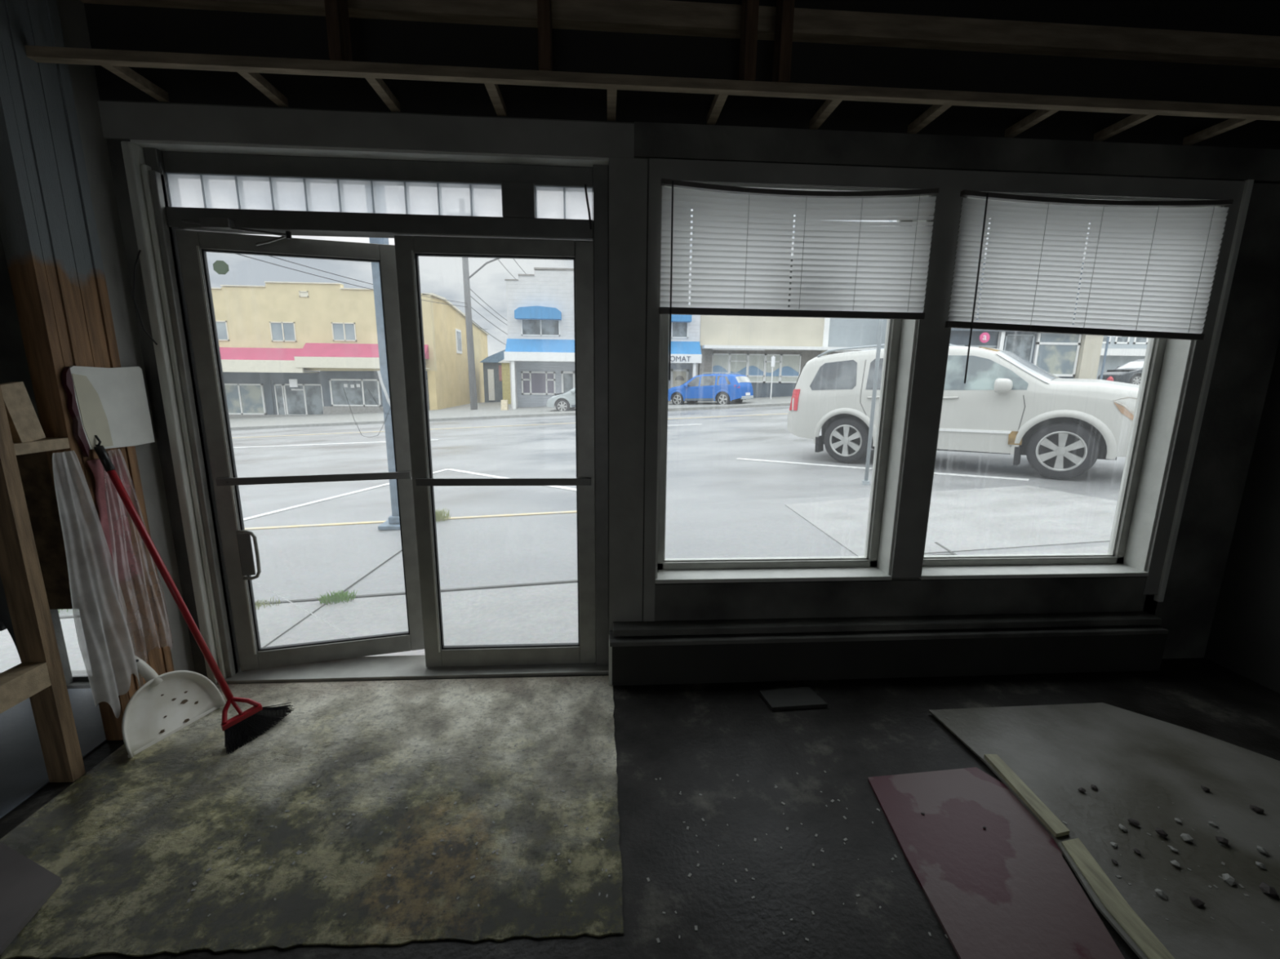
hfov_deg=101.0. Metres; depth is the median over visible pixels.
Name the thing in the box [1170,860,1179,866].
rubble piece
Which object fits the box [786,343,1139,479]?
suv
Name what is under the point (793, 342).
building
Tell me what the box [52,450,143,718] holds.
cloth
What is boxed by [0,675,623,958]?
rug
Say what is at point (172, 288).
trim
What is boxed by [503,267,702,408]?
building
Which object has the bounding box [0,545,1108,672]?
ground
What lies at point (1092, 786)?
rubble piece
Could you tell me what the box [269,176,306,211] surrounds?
glass block
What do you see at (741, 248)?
window blind
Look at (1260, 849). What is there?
rubble piece
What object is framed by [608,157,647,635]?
trim
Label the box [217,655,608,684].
threshold
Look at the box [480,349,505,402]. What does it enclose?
store
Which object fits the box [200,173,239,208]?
glass block
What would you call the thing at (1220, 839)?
rubble piece
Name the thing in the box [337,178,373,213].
glass block
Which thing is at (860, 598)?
trim
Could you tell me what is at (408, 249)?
door
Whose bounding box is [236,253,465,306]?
overhead wire
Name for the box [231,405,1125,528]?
ground
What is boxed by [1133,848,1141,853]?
rubble piece
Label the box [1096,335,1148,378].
building
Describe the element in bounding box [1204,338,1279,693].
wall
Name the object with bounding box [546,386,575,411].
hatchback
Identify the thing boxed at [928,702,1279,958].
sheet
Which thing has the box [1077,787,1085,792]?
rubble piece
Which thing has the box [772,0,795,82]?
hanger
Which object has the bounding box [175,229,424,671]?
door
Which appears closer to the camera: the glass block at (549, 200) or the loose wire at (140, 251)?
the loose wire at (140, 251)
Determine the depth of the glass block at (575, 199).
2.41 m
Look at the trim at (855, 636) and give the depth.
2.73 m
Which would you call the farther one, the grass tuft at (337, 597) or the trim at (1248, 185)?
the grass tuft at (337, 597)
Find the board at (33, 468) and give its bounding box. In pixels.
[16,451,72,609]
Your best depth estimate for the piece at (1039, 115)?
2.28 m
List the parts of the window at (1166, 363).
sill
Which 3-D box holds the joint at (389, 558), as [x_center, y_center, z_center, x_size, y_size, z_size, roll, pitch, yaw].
[-2.393,0.858,4.504,0.008,0.014,2.709,1,11,1]
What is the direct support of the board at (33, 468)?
attached to the wall at (110, 27)
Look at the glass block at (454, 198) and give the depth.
2.38 m
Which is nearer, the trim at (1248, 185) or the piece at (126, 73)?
the piece at (126, 73)
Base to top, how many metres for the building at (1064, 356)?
7.300 m
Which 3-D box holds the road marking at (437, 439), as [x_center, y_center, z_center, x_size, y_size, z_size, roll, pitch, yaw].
[-10.584,-1.025,15.944,9.027,0.465,0.140,1,11,1]
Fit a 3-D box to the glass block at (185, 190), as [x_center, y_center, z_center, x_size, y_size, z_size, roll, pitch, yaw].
[-1.984,-1.261,2.322,0.144,0.145,0.046,0,11,-4]
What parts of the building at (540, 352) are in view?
porch post, pane, pane, shop door, pane, pane, pane, shop door, porch post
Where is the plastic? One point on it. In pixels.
(120, 560)
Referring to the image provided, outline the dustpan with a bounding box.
[121,654,226,758]
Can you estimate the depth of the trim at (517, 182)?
2.37 m
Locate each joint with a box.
[59,553,954,618]
[262,550,401,647]
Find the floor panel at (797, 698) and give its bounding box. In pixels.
[759,686,827,711]
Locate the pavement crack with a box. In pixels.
[934,542,956,555]
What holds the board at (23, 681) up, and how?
attached to the post at (20, 572)
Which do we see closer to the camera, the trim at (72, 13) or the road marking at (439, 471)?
the trim at (72, 13)
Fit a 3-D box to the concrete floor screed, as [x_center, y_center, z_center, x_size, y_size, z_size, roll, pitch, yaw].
[-3.201,1.285,1.306,1.980,0.006,2.580,0,11,-4]
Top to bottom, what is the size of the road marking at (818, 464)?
0.112 m
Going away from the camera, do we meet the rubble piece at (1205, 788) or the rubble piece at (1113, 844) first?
the rubble piece at (1113, 844)
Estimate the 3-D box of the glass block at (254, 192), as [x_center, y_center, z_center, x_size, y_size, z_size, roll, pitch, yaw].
[-1.697,-1.262,2.341,0.144,0.145,0.046,0,11,-4]
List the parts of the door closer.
arm, arm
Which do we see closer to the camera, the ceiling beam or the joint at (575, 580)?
the ceiling beam
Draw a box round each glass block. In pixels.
[165,173,204,208]
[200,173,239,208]
[235,175,273,209]
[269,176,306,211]
[303,177,340,212]
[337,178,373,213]
[371,179,406,213]
[404,181,439,214]
[437,182,471,216]
[470,183,502,217]
[534,185,564,218]
[564,186,593,220]
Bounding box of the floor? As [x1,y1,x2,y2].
[0,657,1279,958]
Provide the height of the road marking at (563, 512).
0.352 m
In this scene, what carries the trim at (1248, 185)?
attached to the wall at (110, 27)
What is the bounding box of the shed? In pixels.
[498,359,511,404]
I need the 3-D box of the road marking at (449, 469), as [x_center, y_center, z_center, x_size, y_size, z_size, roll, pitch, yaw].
[-2.121,0.007,8.910,4.292,0.182,0.100,10,15,40]
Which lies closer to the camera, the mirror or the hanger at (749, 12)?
the hanger at (749, 12)
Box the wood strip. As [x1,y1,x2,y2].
[1061,838,1174,958]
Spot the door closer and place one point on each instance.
(211, 224)
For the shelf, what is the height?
0.039 m
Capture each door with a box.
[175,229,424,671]
[394,235,595,666]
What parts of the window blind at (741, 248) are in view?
ladder cord, rail, ladder cord, ladder cord, ladder cord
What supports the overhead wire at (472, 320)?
attached to the utility pole
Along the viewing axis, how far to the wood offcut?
1.86 m
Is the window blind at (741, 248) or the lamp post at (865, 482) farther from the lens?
the lamp post at (865, 482)
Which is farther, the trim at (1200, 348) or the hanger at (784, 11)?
the trim at (1200, 348)
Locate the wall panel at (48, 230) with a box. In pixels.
[0,0,174,740]
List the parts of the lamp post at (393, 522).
plate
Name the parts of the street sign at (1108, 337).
post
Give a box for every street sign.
[769,355,775,399]
[1099,336,1121,379]
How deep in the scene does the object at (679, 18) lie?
2.18 m
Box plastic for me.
[105,448,173,657]
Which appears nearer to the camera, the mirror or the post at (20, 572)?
the post at (20, 572)
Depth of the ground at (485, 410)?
26.36 m
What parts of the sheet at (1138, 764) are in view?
wood strip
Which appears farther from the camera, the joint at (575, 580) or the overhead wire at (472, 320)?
the overhead wire at (472, 320)
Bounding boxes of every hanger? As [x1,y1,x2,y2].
[324,0,352,61]
[537,0,552,71]
[738,0,759,80]
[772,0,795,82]
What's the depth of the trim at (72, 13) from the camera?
2.23 m
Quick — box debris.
[186,737,1279,943]
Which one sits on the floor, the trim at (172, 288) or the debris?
the debris
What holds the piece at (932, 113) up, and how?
attached to the ceiling beam
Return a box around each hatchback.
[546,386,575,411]
[667,372,753,404]
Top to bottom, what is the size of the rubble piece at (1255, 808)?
0.015 m
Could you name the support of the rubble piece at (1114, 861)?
on the sheet at (1138, 764)
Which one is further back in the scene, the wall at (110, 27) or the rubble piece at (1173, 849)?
the wall at (110, 27)
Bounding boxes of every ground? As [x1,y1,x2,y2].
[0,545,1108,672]
[57,485,1109,616]
[229,378,1097,430]
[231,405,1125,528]
[785,485,1117,556]
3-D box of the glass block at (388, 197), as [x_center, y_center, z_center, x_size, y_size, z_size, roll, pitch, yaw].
[-1.123,-1.263,2.379,0.144,0.145,0.046,0,11,-4]
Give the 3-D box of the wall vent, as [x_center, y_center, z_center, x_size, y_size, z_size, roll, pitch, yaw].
[-19.612,-10.825,30.821,0.500,0.320,0.100,0,11,-4]
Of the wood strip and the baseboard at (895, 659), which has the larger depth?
the baseboard at (895, 659)
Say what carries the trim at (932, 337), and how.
attached to the wall at (110, 27)
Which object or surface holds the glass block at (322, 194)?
attached to the wall at (110, 27)
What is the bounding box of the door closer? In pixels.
[181,217,292,245]
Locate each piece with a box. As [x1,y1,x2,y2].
[101,65,169,102]
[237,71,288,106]
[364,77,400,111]
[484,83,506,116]
[607,88,617,120]
[706,94,728,124]
[808,99,842,129]
[906,104,951,133]
[1004,109,1059,137]
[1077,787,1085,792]
[1090,784,1097,791]
[1093,114,1155,142]
[1110,841,1117,848]
[1111,858,1118,865]
[1118,823,1127,831]
[1127,817,1139,826]
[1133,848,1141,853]
[1155,827,1168,838]
[1155,888,1167,900]
[1169,847,1178,852]
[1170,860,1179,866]
[1174,817,1181,823]
[1180,833,1193,842]
[1182,118,1254,145]
[1189,896,1204,906]
[1200,786,1209,791]
[1208,821,1217,826]
[1215,835,1228,844]
[1222,873,1235,885]
[1249,804,1263,813]
[1255,861,1266,869]
[1257,845,1267,854]
[1258,882,1277,897]
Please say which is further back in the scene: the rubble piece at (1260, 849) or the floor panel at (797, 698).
the floor panel at (797, 698)
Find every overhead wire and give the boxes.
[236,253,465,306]
[268,255,466,303]
[470,288,506,320]
[470,295,507,325]
[471,306,507,334]
[471,320,506,345]
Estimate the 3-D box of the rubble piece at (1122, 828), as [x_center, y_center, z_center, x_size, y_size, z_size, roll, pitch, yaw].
[1.674,1.210,1.832,0.022,0.011,0.024,-5,12,-26]
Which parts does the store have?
door, panel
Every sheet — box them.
[867,767,1124,958]
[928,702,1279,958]
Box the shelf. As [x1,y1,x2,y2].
[13,437,70,455]
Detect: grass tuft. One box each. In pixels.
[254,595,280,609]
[315,589,357,604]
[435,508,451,521]
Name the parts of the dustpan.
handle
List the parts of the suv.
rim dish, roof rail, roof rail, door handle, moulding, rim dish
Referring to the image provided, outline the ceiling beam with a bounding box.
[24,44,1279,120]
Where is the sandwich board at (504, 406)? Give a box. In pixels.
[501,400,508,410]
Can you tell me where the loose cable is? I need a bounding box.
[584,184,591,229]
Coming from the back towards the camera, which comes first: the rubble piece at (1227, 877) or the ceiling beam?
the ceiling beam
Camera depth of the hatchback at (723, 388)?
26.35 m
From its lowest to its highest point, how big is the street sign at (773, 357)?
2.350 m
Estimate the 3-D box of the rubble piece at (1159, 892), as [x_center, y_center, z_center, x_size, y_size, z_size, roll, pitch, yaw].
[1.579,1.253,1.599,0.028,0.013,0.024,11,15,44]
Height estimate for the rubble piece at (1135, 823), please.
0.014 m
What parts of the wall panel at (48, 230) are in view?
insulation strip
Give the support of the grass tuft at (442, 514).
on the ground at (296, 563)
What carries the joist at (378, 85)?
attached to the wall at (110, 27)
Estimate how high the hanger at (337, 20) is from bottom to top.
1.035 m
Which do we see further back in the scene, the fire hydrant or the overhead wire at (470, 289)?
the overhead wire at (470, 289)
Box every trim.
[56,0,195,671]
[97,101,634,158]
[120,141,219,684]
[129,139,608,166]
[142,147,608,672]
[148,170,237,677]
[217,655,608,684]
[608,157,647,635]
[608,635,612,685]
[609,624,1168,647]
[613,610,1161,636]
[634,121,1279,182]
[643,158,1229,622]
[643,576,1146,621]
[1142,180,1244,595]
[1153,179,1253,602]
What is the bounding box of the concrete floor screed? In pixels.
[0,688,106,818]
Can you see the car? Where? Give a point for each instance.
(1131, 372)
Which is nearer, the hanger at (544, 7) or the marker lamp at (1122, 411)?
the hanger at (544, 7)
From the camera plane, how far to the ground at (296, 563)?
5.19 m
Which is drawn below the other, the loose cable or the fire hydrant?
the fire hydrant
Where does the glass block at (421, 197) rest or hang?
attached to the wall at (110, 27)
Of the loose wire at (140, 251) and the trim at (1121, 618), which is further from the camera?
the trim at (1121, 618)
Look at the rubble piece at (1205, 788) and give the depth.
2.01 m
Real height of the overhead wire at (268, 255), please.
0.719 m
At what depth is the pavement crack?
4.68 m
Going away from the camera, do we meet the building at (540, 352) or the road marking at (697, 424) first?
the road marking at (697, 424)
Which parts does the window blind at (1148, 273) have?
ladder cord, rail, ladder cord, ladder cord, ladder cord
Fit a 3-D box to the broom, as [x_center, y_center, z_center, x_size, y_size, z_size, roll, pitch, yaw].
[-1.875,0.467,2.175,0.616,1.288,0.298,0,11,-4]
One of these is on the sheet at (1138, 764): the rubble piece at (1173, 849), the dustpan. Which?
the rubble piece at (1173, 849)
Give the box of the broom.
[93,435,294,754]
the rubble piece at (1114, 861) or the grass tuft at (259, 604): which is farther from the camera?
the grass tuft at (259, 604)
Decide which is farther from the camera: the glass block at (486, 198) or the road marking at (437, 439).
the road marking at (437, 439)
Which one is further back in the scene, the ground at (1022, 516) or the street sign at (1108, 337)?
the street sign at (1108, 337)
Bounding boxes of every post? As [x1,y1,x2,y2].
[0,385,85,782]
[368,237,399,530]
[862,220,893,484]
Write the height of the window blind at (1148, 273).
0.864 m
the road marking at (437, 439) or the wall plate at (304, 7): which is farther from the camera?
the road marking at (437, 439)
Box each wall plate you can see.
[80,0,325,16]
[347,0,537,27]
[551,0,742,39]
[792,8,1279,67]
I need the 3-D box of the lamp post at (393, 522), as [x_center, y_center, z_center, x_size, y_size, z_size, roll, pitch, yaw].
[-2.766,-2.397,5.644,0.420,6.000,0.360,0,11,-4]
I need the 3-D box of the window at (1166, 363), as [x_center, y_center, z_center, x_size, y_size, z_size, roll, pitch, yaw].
[2.129,-0.420,2.743,1.293,1.896,0.197,0,11,-4]
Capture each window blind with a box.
[658,177,939,380]
[945,190,1233,383]
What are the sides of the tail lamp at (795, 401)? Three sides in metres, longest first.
0.388 x 0.205 x 0.070 m
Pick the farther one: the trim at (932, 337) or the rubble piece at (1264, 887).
the trim at (932, 337)
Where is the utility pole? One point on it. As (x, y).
(471, 362)
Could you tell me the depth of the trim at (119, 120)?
2.22 m
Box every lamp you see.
[468,257,501,279]
[789,389,799,410]
[1113,396,1137,415]
[1114,402,1133,420]
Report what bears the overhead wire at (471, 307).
attached to the utility pole
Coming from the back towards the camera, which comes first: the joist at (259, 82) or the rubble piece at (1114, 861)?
the joist at (259, 82)
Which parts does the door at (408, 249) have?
rail, rail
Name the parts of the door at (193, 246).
handle plate, pull handle, rail, rail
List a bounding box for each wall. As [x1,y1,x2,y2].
[0,0,1279,685]
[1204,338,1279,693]
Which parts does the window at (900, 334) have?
sill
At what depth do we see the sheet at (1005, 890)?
1.69 m
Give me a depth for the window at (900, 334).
2.75 m
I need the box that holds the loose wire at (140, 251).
[132,249,157,345]
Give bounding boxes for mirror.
[993,377,1013,392]
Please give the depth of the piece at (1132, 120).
2.31 m
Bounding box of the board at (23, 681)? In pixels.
[0,662,51,713]
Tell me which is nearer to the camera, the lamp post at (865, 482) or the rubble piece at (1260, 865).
the rubble piece at (1260, 865)
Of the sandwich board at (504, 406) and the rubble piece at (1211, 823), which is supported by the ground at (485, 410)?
the sandwich board at (504, 406)
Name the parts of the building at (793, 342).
pane, pane, pane, pane, pane, corner trim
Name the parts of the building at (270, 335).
pane, pane, pane, shop door, pane, pane, pane, pane, pane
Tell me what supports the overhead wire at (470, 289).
attached to the utility pole
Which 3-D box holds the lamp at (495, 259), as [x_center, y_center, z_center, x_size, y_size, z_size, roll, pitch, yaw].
[-8.271,-11.816,29.274,3.010,1.500,0.829,0,11,-4]
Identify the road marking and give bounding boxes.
[233,439,439,448]
[243,469,447,520]
[244,511,577,530]
[447,468,576,491]
[667,423,701,426]
[736,457,872,469]
[933,472,1029,480]
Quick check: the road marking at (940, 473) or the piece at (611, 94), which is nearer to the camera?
the piece at (611, 94)
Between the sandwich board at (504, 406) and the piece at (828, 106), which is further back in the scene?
the sandwich board at (504, 406)
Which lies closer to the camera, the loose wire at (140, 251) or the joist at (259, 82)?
the joist at (259, 82)
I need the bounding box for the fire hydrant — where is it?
[1106,376,1113,381]
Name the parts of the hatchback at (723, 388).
rim dish, sill trim, roof rail, rim dish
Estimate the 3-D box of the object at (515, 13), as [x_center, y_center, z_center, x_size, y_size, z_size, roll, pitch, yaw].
[-0.789,-1.894,2.147,0.744,0.097,0.060,0,11,-4]
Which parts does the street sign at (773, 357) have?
sign plate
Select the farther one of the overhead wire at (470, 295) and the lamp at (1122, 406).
the overhead wire at (470, 295)
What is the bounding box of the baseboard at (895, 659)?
[612,634,1167,685]
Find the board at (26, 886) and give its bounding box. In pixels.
[0,843,62,955]
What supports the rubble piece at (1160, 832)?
on the sheet at (1138, 764)
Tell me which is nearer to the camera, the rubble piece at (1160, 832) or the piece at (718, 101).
the rubble piece at (1160, 832)
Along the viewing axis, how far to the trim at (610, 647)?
2.66 m
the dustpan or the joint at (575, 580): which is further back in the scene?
the joint at (575, 580)
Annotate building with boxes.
[211,281,488,417]
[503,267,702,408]
[697,315,887,397]
[949,258,1103,379]
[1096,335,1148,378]
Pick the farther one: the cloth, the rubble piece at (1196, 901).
the cloth
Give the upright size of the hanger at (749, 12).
1.035 m
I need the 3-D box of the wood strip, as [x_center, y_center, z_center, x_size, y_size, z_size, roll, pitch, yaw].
[1.418,1.258,1.581,0.085,0.006,0.440,2,11,7]
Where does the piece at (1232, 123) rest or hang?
attached to the ceiling beam
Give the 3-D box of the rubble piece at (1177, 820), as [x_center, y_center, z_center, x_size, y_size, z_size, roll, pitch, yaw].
[1.902,1.206,1.865,0.017,0.010,0.021,3,11,11]
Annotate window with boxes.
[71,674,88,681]
[655,182,931,583]
[919,192,1221,579]
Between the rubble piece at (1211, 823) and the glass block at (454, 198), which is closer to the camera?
the rubble piece at (1211, 823)
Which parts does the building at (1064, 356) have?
white post, pane, pane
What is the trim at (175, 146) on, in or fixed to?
attached to the wall at (110, 27)
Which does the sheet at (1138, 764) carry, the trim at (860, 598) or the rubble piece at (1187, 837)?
the rubble piece at (1187, 837)
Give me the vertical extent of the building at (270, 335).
8.560 m
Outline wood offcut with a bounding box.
[0,381,45,443]
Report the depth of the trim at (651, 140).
2.39 m
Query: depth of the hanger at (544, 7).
1.94 m
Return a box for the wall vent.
[298,291,308,297]
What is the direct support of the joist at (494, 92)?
attached to the wall at (110, 27)
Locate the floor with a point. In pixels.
(696, 738)
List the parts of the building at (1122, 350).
pane, pane, pane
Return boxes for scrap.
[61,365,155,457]
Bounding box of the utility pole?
[462,257,501,409]

